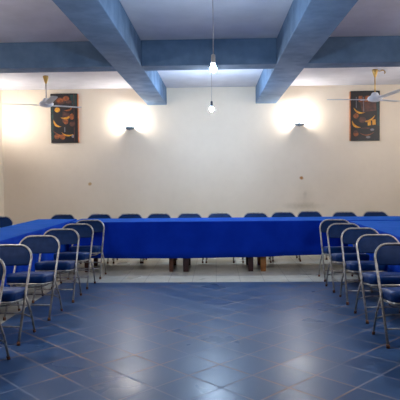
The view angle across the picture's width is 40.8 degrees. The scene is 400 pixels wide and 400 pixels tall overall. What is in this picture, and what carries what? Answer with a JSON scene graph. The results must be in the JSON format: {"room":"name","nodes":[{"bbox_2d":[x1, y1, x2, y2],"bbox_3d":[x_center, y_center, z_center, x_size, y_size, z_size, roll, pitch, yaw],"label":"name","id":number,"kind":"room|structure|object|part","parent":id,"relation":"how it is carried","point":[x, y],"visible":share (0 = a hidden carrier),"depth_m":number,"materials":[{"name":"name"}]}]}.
{"room":"conference room","nodes":[
{"label":"conference room","id":0,"kind":"room"},
{"bbox_2d":[0,90,3,215],"bbox_3d":[-4.298,-0.327,4.023,0.200,3.238,13.816,-1,2,2],"label":"wall","id":1,"kind":"structure","parent":0,"point":[1,147],"depth_m":10.84,"materials":[{"name":"paint"}]},
{"bbox_2d":[0,41,115,72],"bbox_3d":[-2.636,-1.921,7.281,2.964,0.338,0.316,-1,2,2],"label":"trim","id":2,"kind":"structure","parent":1,"relation":"attached to","point":[74,56],"depth_m":7.11,"materials":[{"name":"blue paint"}]},
{"bbox_2d":[0,255,399,399],"bbox_3d":[0.057,1.327,3.963,8.880,0.150,14.216,-1,2,2],"label":"floor","id":3,"kind":"structure","parent":0,"point":[218,329],"depth_m":4.77,"materials":[{"name":"tile"}]},
{"bbox_2d":[0,258,9,359],"bbox_3d":[-1.747,0.861,4.043,0.495,0.822,0.518,-1,2,1],"label":"folding chair","id":4,"kind":"object","parent":3,"relation":"on","point":[2,264],"visible":1,"depth_m":4.17,"materials":[{"name":"grey metal"}]},
{"bbox_3d":[-1.749,0.546,4.223,0.428,0.173,0.134,-1,2,1],"label":"backrest","id":5,"kind":"part","parent":4,"relation":"part of","materials":[{"name":"blue plastic"}]},
{"bbox_3d":[-1.747,0.855,4.051,0.483,0.810,0.474,-1,2,1],"label":"frame","id":6,"kind":"part","parent":4,"relation":"part of","materials":[{"name":"grey metal"}]},
{"bbox_3d":[-1.518,1.044,4.140,0.030,0.415,0.194,0,2,9],"label":"leg","id":7,"kind":"part","parent":4,"relation":"part of","materials":[{"name":"grey metal"}]},
{"bbox_2d":[0,216,13,227],"bbox_3d":[-3.300,0.690,8.865,0.495,0.822,0.518,-2,2,-24],"label":"folding chair","id":8,"kind":"object","parent":3,"relation":"on","point":[5,221],"visible":0.29,"depth_m":9.06,"materials":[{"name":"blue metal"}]},
{"bbox_2d":[0,244,35,345],"bbox_3d":[-1.779,0.832,4.804,0.495,0.822,0.518,-1,2,2],"label":"folding chair","id":9,"kind":"object","parent":3,"relation":"on","point":[11,254],"visible":0.99,"depth_m":4.92,"materials":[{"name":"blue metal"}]},
{"bbox_3d":[-1.781,0.832,4.749,0.418,0.130,0.408,-1,2,2],"label":"seat","id":10,"kind":"part","parent":9,"relation":"part of","materials":[{"name":"blue plastic"}]},
{"bbox_3d":[-1.777,0.517,4.984,0.428,0.173,0.134,-1,2,2],"label":"backrest","id":11,"kind":"part","parent":9,"relation":"part of","materials":[{"name":"blue plastic"}]},
{"bbox_3d":[-1.548,1.016,4.896,0.030,0.415,0.194,0,2,10],"label":"leg","id":12,"kind":"part","parent":9,"relation":"part of","materials":[{"name":"grey metal"}]},
{"bbox_2d":[3,235,62,320],"bbox_3d":[-1.736,0.800,5.612,0.495,0.822,0.518,0,2,3],"label":"folding chair","id":13,"kind":"object","parent":3,"relation":"on","point":[38,244],"visible":0.84,"depth_m":5.59,"materials":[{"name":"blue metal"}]},
{"bbox_3d":[-1.740,0.800,5.557,0.418,0.130,0.408,0,2,3],"label":"seat","id":14,"kind":"part","parent":13,"relation":"part of","materials":[{"name":"blue plastic"}]},
{"bbox_3d":[-1.728,0.485,5.792,0.428,0.173,0.134,0,2,3],"label":"backrest","id":15,"kind":"part","parent":13,"relation":"part of","materials":[{"name":"blue plastic"}]},
{"bbox_3d":[-1.502,0.984,5.698,0.030,0.415,0.194,0,2,12],"label":"leg","id":16,"kind":"part","parent":13,"relation":"part of","materials":[{"name":"grey metal"}]},
{"bbox_2d":[32,228,81,302],"bbox_3d":[-1.694,0.770,6.381,0.495,0.822,0.518,-1,2,0],"label":"folding chair","id":17,"kind":"object","parent":3,"relation":"on","point":[68,236],"visible":0.82,"depth_m":6.37,"materials":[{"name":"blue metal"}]},
{"bbox_3d":[-1.694,0.770,6.326,0.418,0.130,0.408,-1,2,0],"label":"seat","id":18,"kind":"part","parent":17,"relation":"part of","materials":[{"name":"blue leather"}]},
{"bbox_3d":[-1.697,0.455,6.561,0.428,0.173,0.134,-1,2,0],"label":"backrest","id":19,"kind":"part","parent":17,"relation":"part of","materials":[{"name":"blue plastic"}]},
{"bbox_3d":[-1.465,0.954,6.480,0.030,0.415,0.194,0,2,8],"label":"leg","id":20,"kind":"part","parent":17,"relation":"part of","materials":[{"name":"grey metal"}]},
{"bbox_2d":[50,214,74,218],"bbox_3d":[-2.419,0.666,9.271,0.495,0.822,0.518,0,2,2],"label":"folding chair","id":21,"kind":"object","parent":3,"relation":"on","point":[56,216],"visible":0.2,"depth_m":9.46,"materials":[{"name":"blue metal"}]},
{"bbox_2d":[51,223,95,288],"bbox_3d":[-1.679,0.740,7.150,0.495,0.822,0.518,0,2,3],"label":"folding chair","id":22,"kind":"object","parent":3,"relation":"on","point":[84,230],"visible":0.7,"depth_m":7.17,"materials":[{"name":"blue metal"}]},
{"bbox_3d":[-1.682,0.740,7.095,0.418,0.130,0.408,0,2,3],"label":"seat","id":23,"kind":"part","parent":22,"relation":"part of","materials":[{"name":"blue plastic"}]},
{"bbox_3d":[-1.673,0.425,7.330,0.428,0.173,0.134,0,2,3],"label":"backrest","id":24,"kind":"part","parent":22,"relation":"part of","materials":[{"name":"blue plastic"}]},
{"bbox_3d":[-1.446,0.924,7.238,0.030,0.415,0.194,0,2,11],"label":"leg","id":25,"kind":"part","parent":22,"relation":"part of","materials":[{"name":"grey metal"}]},
{"bbox_2d":[67,220,106,279],"bbox_3d":[-1.649,0.713,7.839,0.495,0.822,0.518,-1,2,1],"label":"folding chair","id":26,"kind":"object","parent":3,"relation":"on","point":[97,225],"visible":0.66,"depth_m":7.83,"materials":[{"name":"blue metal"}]},
{"bbox_3d":[-1.649,0.713,7.784,0.418,0.130,0.408,-1,2,1],"label":"seat","id":27,"kind":"part","parent":26,"relation":"part of","materials":[{"name":"blue plastic"}]},
{"bbox_3d":[-1.650,0.398,8.019,0.428,0.173,0.134,-1,2,1],"label":"backrest","id":28,"kind":"part","parent":26,"relation":"part of","materials":[{"name":"blue plastic"}]},
{"bbox_2d":[80,214,112,263],"bbox_3d":[-1.772,0.660,9.252,0.495,0.822,0.518,0,2,3],"label":"folding chair","id":29,"kind":"object","parent":3,"relation":"on","point":[92,216],"visible":0.21,"depth_m":9.44,"materials":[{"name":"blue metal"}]},
{"bbox_3d":[-1.764,0.345,9.432,0.428,0.173,0.134,0,2,3],"label":"backrest","id":30,"kind":"part","parent":29,"relation":"part of","materials":[{"name":"blue plastic"}]},
{"bbox_2d":[113,213,144,263],"bbox_3d":[-1.225,0.654,9.246,0.495,0.822,0.518,-1,2,1],"label":"folding chair","id":31,"kind":"object","parent":3,"relation":"on","point":[125,215],"visible":0.3,"depth_m":9.43,"materials":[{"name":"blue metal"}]},
{"bbox_3d":[-1.224,0.340,9.426,0.428,0.173,0.134,-1,2,1],"label":"backrest","id":32,"kind":"part","parent":31,"relation":"part of","materials":[{"name":"blue plastic"}]},
{"bbox_2d":[85,258,175,271],"bbox_3d":[-1.142,0.708,8.525,1.570,0.758,0.710,-1,2,2],"label":"wooden table","id":33,"kind":"object","parent":3,"relation":"on","point":[172,261],"visible":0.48,"depth_m":8.21,"materials":[{"name":"brown wood"}]},
{"bbox_3d":[-0.441,0.729,8.200,0.068,0.727,0.068,-1,2,2],"label":"leg","id":34,"kind":"part","parent":33,"relation":"part of","materials":[{"name":"brown wood"}]},
{"bbox_2d":[142,213,171,262],"bbox_3d":[-0.723,0.650,9.222,0.495,0.822,0.518,0,2,4],"label":"folding chair","id":35,"kind":"object","parent":3,"relation":"on","point":[153,215],"visible":0.23,"depth_m":9.41,"materials":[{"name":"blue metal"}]},
{"bbox_3d":[-0.715,0.335,9.401,0.428,0.173,0.134,0,2,4],"label":"backrest","id":36,"kind":"part","parent":35,"relation":"part of","materials":[{"name":"blue plastic"}]},
{"bbox_2d":[176,213,203,262],"bbox_3d":[-0.182,0.645,9.206,0.495,0.822,0.518,-1,2,1],"label":"folding chair","id":37,"kind":"object","parent":3,"relation":"on","point":[182,215],"visible":0.27,"depth_m":9.39,"materials":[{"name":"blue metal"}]},
{"bbox_3d":[-0.180,0.330,9.386,0.428,0.173,0.134,-1,2,1],"label":"backrest","id":38,"kind":"part","parent":37,"relation":"part of","materials":[{"name":"blue plastic"}]},
{"bbox_2d":[183,257,252,271],"bbox_3d":[0.260,0.696,8.485,1.165,0.758,0.710,-1,2,2],"label":"wooden table","id":39,"kind":"object","parent":3,"relation":"on","point":[249,260],"visible":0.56,"depth_m":8.16,"materials":[{"name":"brown wood"}]},
{"bbox_3d":[-0.216,0.727,8.194,0.094,0.727,0.094,-1,2,2],"label":"leg","id":40,"kind":"part","parent":39,"relation":"part of","materials":[{"name":"red wood"}]},
{"bbox_3d":[0.768,0.718,8.165,0.084,0.727,0.084,-1,2,2],"label":"leg","id":41,"kind":"part","parent":39,"relation":"part of","materials":[{"name":"red wood"}]},
{"bbox_2d":[205,213,234,262],"bbox_3d":[0.340,0.641,9.191,0.495,0.822,0.518,0,2,2],"label":"folding chair","id":42,"kind":"object","parent":3,"relation":"on","point":[212,215],"visible":0.27,"depth_m":9.38,"materials":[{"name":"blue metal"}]},
{"bbox_3d":[0.345,0.326,9.371,0.428,0.173,0.134,0,2,2],"label":"backrest","id":43,"kind":"part","parent":42,"relation":"part of","materials":[{"name":"blue plastic"}]},
{"bbox_2d":[242,212,271,262],"bbox_3d":[0.961,0.635,9.183,0.495,0.822,0.518,0,2,4],"label":"folding chair","id":44,"kind":"object","parent":3,"relation":"on","point":[249,214],"visible":0.28,"depth_m":9.37,"materials":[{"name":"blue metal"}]},
{"bbox_3d":[0.970,0.320,9.363,0.428,0.173,0.134,0,2,4],"label":"backrest","id":45,"kind":"part","parent":44,"relation":"part of","materials":[{"name":"blue plastic"}]},
{"bbox_2d":[257,257,265,270],"bbox_3d":[2.029,0.679,8.433,2.305,0.758,0.710,-1,2,2],"label":"wooden table","id":46,"kind":"object","parent":3,"relation":"on","point":[261,261],"visible":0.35,"depth_m":8.13,"materials":[{"name":"brown wood"}]},
{"bbox_2d":[68,216,399,258],"bbox_3d":[0.642,0.578,8.469,5.302,0.554,0.854,-1,2,2],"label":"tablecloth","id":47,"kind":"object","parent":46,"relation":"on","point":[124,238],"visible":0.77,"depth_m":8.09,"materials":[{"name":"blue fabric"}]},
{"bbox_3d":[0.958,0.716,8.160,0.088,0.727,0.088,-1,2,2],"label":"leg","id":48,"kind":"part","parent":46,"relation":"part of","materials":[{"name":"orange wood"}]},
{"bbox_2d":[271,212,300,261],"bbox_3d":[1.465,0.626,9.278,0.495,0.822,0.518,-1,2,2],"label":"folding chair","id":49,"kind":"object","parent":3,"relation":"on","point":[275,214],"visible":0.27,"depth_m":9.46,"materials":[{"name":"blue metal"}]},
{"bbox_3d":[1.468,0.311,9.458,0.428,0.173,0.134,-1,2,2],"label":"backrest","id":50,"kind":"part","parent":49,"relation":"part of","materials":[{"name":"blue fabric"}]},
{"bbox_2d":[296,211,327,259],"bbox_3d":[1.953,0.615,9.444,0.495,0.822,0.518,0,2,4],"label":"folding chair","id":51,"kind":"object","parent":3,"relation":"on","point":[302,213],"visible":0.29,"depth_m":9.63,"materials":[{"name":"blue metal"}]},
{"bbox_3d":[1.963,0.299,9.624,0.428,0.173,0.134,0,2,4],"label":"backrest","id":52,"kind":"part","parent":51,"relation":"part of","materials":[{"name":"blue plastic"}]},
{"bbox_2d":[318,219,359,281],"bbox_3d":[1.923,0.691,7.466,0.495,0.822,0.518,-1,2,2],"label":"folding chair","id":53,"kind":"object","parent":3,"relation":"on","point":[326,223],"visible":0.56,"depth_m":7.47,"materials":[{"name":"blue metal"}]},
{"bbox_3d":[1.926,0.376,7.646,0.428,0.173,0.134,-1,2,2],"label":"backrest","id":54,"kind":"part","parent":53,"relation":"part of","materials":[{"name":"blue plastic"}]},
{"bbox_3d":[1.922,0.691,7.410,0.418,0.130,0.408,-1,2,2],"label":"seat","id":55,"kind":"part","parent":53,"relation":"part of","materials":[{"name":"blue plastic"}]},
{"bbox_2d":[332,211,356,216],"bbox_3d":[2.511,0.620,9.158,0.495,0.822,0.518,-1,2,2],"label":"folding chair","id":56,"kind":"object","parent":3,"relation":"on","point":[343,213],"visible":0.19,"depth_m":9.35,"materials":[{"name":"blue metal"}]},
{"bbox_3d":[2.514,0.305,9.338,0.428,0.173,0.134,-1,2,2],"label":"backrest","id":57,"kind":"part","parent":56,"relation":"part of","materials":[{"name":"blue plastic"}]},
{"bbox_2d":[325,223,371,292],"bbox_3d":[1.867,0.718,6.778,0.495,0.822,0.518,-1,2,1],"label":"folding chair","id":58,"kind":"object","parent":3,"relation":"on","point":[334,230],"visible":0.62,"depth_m":6.78,"materials":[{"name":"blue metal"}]},
{"bbox_3d":[1.643,0.906,6.878,0.030,0.415,0.194,-1,2,-8],"label":"leg","id":59,"kind":"part","parent":58,"relation":"part of","materials":[{"name":"grey metal"}]},
{"bbox_3d":[1.866,0.403,6.957,0.428,0.173,0.134,-1,2,1],"label":"backrest","id":60,"kind":"part","parent":58,"relation":"part of","materials":[{"name":"blue plastic"}]},
{"bbox_3d":[1.867,0.718,6.722,0.418,0.130,0.408,-1,2,1],"label":"seat","id":61,"kind":"part","parent":58,"relation":"part of","materials":[{"name":"blue plastic"}]},
{"bbox_2d":[339,227,389,304],"bbox_3d":[1.872,0.743,6.128,0.495,0.822,0.518,0,2,4],"label":"folding chair","id":62,"kind":"object","parent":3,"relation":"on","point":[349,235],"visible":0.73,"depth_m":6.14,"materials":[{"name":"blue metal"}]},
{"bbox_3d":[1.654,0.931,6.242,0.030,0.415,0.194,-1,2,-4],"label":"leg","id":63,"kind":"part","parent":62,"relation":"part of","materials":[{"name":"grey metal"}]},
{"bbox_3d":[1.882,0.428,6.307,0.428,0.173,0.134,0,2,4],"label":"backrest","id":64,"kind":"part","parent":62,"relation":"part of","materials":[{"name":"blue plastic"}]},
{"bbox_3d":[1.868,0.743,6.073,0.418,0.130,0.408,0,2,4],"label":"seat","id":65,"kind":"part","parent":62,"relation":"part of","materials":[{"name":"blue plastic"}]},
{"bbox_2d":[363,211,387,215],"bbox_3d":[3.058,0.612,9.212,0.495,0.822,0.518,0,2,4],"label":"folding chair","id":66,"kind":"object","parent":3,"relation":"on","point":[368,213],"visible":0.19,"depth_m":9.40,"materials":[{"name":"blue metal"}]},
{"bbox_2d":[354,234,399,323],"bbox_3d":[1.836,0.773,5.369,0.495,0.822,0.518,-1,2,1],"label":"folding chair","id":67,"kind":"object","parent":3,"relation":"on","point":[366,243],"visible":0.8,"depth_m":5.42,"materials":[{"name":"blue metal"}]},
{"bbox_3d":[1.612,0.961,5.470,0.030,0.415,0.194,-1,2,-8],"label":"leg","id":68,"kind":"part","parent":67,"relation":"part of","materials":[{"name":"grey metal"}]},
{"bbox_3d":[1.835,0.458,5.549,0.428,0.173,0.134,-1,2,1],"label":"backrest","id":69,"kind":"part","parent":67,"relation":"part of","materials":[{"name":"blue plastic"}]},
{"bbox_3d":[1.835,0.773,5.314,0.418,0.130,0.408,-1,2,1],"label":"seat","id":70,"kind":"part","parent":67,"relation":"part of","materials":[{"name":"blue leather"}]},
{"bbox_2d":[372,243,399,348],"bbox_3d":[1.777,0.803,4.611,0.495,0.822,0.518,-1,2,2],"label":"folding chair","id":71,"kind":"object","parent":3,"relation":"on","point":[385,253],"visible":1,"depth_m":4.73,"materials":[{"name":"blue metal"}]},
{"bbox_3d":[1.554,0.991,4.716,0.030,0.415,0.194,-1,2,-7],"label":"leg","id":72,"kind":"part","parent":71,"relation":"part of","materials":[{"name":"grey metal"}]},
{"bbox_3d":[1.779,0.488,4.791,0.428,0.173,0.134,-1,2,2],"label":"backrest","id":73,"kind":"part","parent":71,"relation":"part of","materials":[{"name":"blue plastic"}]},
{"bbox_3d":[1.775,0.803,4.556,0.418,0.130,0.408,-1,2,2],"label":"seat","id":74,"kind":"part","parent":71,"relation":"part of","materials":[{"name":"blue leather"}]},
{"bbox_3d":[-2.464,0.846,5.320,0.590,0.758,7.200,-1,2,2],"label":"wooden table","id":75,"kind":"object","parent":3,"relation":"on","visible":0},
{"bbox_2d":[0,219,76,286],"bbox_3d":[-2.466,0.733,5.295,0.739,0.549,7.308,-1,2,2],"label":"tablecloth","id":76,"kind":"object","parent":75,"relation":"on","point":[13,234],"visible":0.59,"depth_m":7.07,"materials":[{"name":"blue fabric"}]},
{"bbox_3d":[2.506,0.817,4.756,0.740,0.758,6.360,-1,2,2],"label":"wooden table","id":77,"kind":"object","parent":3,"relation":"on","visible":0},
{"bbox_2d":[348,221,399,286],"bbox_3d":[2.514,0.704,4.747,0.881,0.547,6.502,-1,2,2],"label":"tablecloth","id":78,"kind":"object","parent":77,"relation":"on","point":[392,228],"visible":0.36,"depth_m":6.84,"materials":[{"name":"blue fabric"}]},
{"bbox_2d":[0,0,399,89],"bbox_3d":[0.022,-2.059,3.832,8.880,0.150,14.216,-1,2,2],"label":"ceiling","id":79,"kind":"structure","parent":0,"point":[20,20],"depth_m":6.57,"materials":[{"name":"paint"}]},
{"bbox_2d":[1,75,80,107],"bbox_3d":[-2.862,-1.895,9.400,1.268,0.548,1.414,-1,2,2],"label":"ceiling fan","id":80,"kind":"object","parent":79,"relation":"hanging from","point":[46,102],"visible":1,"depth_m":9.38,"materials":[{"name":"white metal"}]},
{"bbox_3d":[-2.694,-1.705,9.422,0.248,0.163,0.248,-1,2,2],"label":"motor","id":81,"kind":"part","parent":80,"relation":"part of","materials":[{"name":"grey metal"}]},
{"bbox_3d":[-2.486,-1.674,8.984,0.120,0.040,0.630,-2,2,-25],"label":"blade","id":82,"kind":"part","parent":80,"relation":"part of","materials":[{"name":"paint"}]},
{"bbox_3d":[-2.418,-1.707,9.821,0.120,0.040,0.630,1,3,35],"label":"blade","id":83,"kind":"part","parent":80,"relation":"part of","materials":[{"name":"paint"}]},
{"bbox_2d":[141,38,276,70],"bbox_3d":[0.119,-1.946,7.201,1.774,0.338,0.316,-1,2,2],"label":"ceiling beam","id":84,"kind":"structure","parent":79,"relation":"attached to","point":[243,53],"depth_m":7.05,"materials":[{"name":"blue paint"}]},
{"bbox_2d":[210,72,213,110],"bbox_3d":[0.187,-1.810,8.735,0.076,0.729,0.076,-1,2,2],"label":"hanging bulb","id":85,"kind":"object","parent":79,"relation":"hanging from","point":[211,102],"visible":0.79,"depth_m":8.73,"materials":[{"name":"glass"}]},
{"bbox_2d":[210,0,216,71],"bbox_3d":[0.119,-1.603,4.940,0.076,0.849,0.076,-1,2,2],"label":"hanging bulb","id":86,"kind":"object","parent":79,"relation":"hanging from","point":[213,68],"visible":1,"depth_m":4.94,"materials":[{"name":"glass"}]},
{"bbox_3d":[0.119,-1.668,4.938,0.009,0.658,0.007,-1,2,2],"label":"cord","id":87,"kind":"part","parent":86,"relation":"part of","materials":[{"name":"black plastic"}]},
{"bbox_3d":[0.123,-1.213,4.955,0.062,0.070,0.062,-1,2,2],"label":"bulb","id":88,"kind":"part","parent":86,"relation":"part of","materials":[{"name":"white glass"}]},
{"bbox_2d":[305,36,399,67],"bbox_3d":[2.887,-1.971,7.121,2.946,0.338,0.316,-1,2,2],"label":"ceiling beam","id":89,"kind":"structure","parent":79,"relation":"attached to","point":[356,51],"depth_m":6.99,"materials":[{"name":"blue paint"}]},
{"bbox_2d":[327,69,399,101],"bbox_3d":[2.887,-1.940,9.051,1.377,0.548,1.365,-1,2,2],"label":"ceiling fan","id":90,"kind":"object","parent":79,"relation":"hanging from","point":[375,97],"visible":1,"depth_m":9.11,"materials":[{"name":"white metal"}]},
{"bbox_3d":[2.519,-1.737,9.305,0.630,0.040,0.120,0,2,18],"label":"blade","id":91,"kind":"part","parent":90,"relation":"part of","materials":[{"name":"paint"}]},
{"bbox_3d":[2.981,-1.753,9.157,0.248,0.163,0.248,-1,2,2],"label":"motor","id":92,"kind":"part","parent":90,"relation":"part of","materials":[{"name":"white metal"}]},
{"bbox_3d":[3.085,-1.719,8.684,0.120,0.040,0.630,-1,2,-12],"label":"blade","id":93,"kind":"part","parent":90,"relation":"part of","materials":[{"name":"paint"}]},
{"bbox_2d":[1,84,399,224],"bbox_3d":[0.240,-0.638,10.897,8.880,3.238,0.200,-1,2,2],"label":"wall","id":94,"kind":"structure","parent":0,"point":[237,158],"depth_m":10.79,"materials":[{"name":"paint"}]},
{"bbox_2d":[50,93,78,142],"bbox_3d":[-2.722,-1.645,10.823,0.561,0.985,0.037,-1,2,2],"label":"painting","id":95,"kind":"object","parent":94,"relation":"attached to","point":[64,120],"visible":0.98,"depth_m":10.81},
{"bbox_2d":[52,0,166,104],"bbox_3d":[-1.057,-1.805,3.873,0.387,0.338,13.816,-1,2,2],"label":"ceiling beam","id":96,"kind":"structure","parent":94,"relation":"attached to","point":[106,24],"depth_m":5.89,"materials":[{"name":"blue paint"}]},
{"bbox_2d":[124,117,134,129],"bbox_3d":[-1.404,-1.518,10.705,0.234,0.263,0.224,-1,2,2],"label":"wall light","id":97,"kind":"object","parent":94,"relation":"attached to","point":[129,127],"visible":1,"depth_m":10.68,"materials":[{"name":"grey glass"}]},
{"bbox_2d":[294,113,304,126],"bbox_3d":[1.964,-1.578,10.606,0.234,0.263,0.224,-1,2,2],"label":"wall light","id":98,"kind":"object","parent":94,"relation":"attached to","point":[298,123],"visible":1,"depth_m":10.58,"materials":[{"name":"grey glass"}]},
{"bbox_3d":[1.965,-1.484,10.610,0.224,0.055,0.224,-1,2,2],"label":"dish","id":99,"kind":"part","parent":98,"relation":"part of","materials":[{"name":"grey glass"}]},
{"bbox_2d":[256,0,357,103],"bbox_3d":[1.114,-1.825,3.810,0.409,0.338,13.816,-1,2,2],"label":"ceiling beam","id":100,"kind":"structure","parent":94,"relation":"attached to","point":[308,24],"depth_m":5.93,"materials":[{"name":"blue paint"}]},
{"bbox_2d":[349,91,379,140],"bbox_3d":[3.262,-1.667,10.651,0.586,0.980,0.037,-1,2,2],"label":"painting","id":101,"kind":"object","parent":94,"relation":"attached to","point":[364,115],"visible":0.98,"depth_m":10.64}
]}

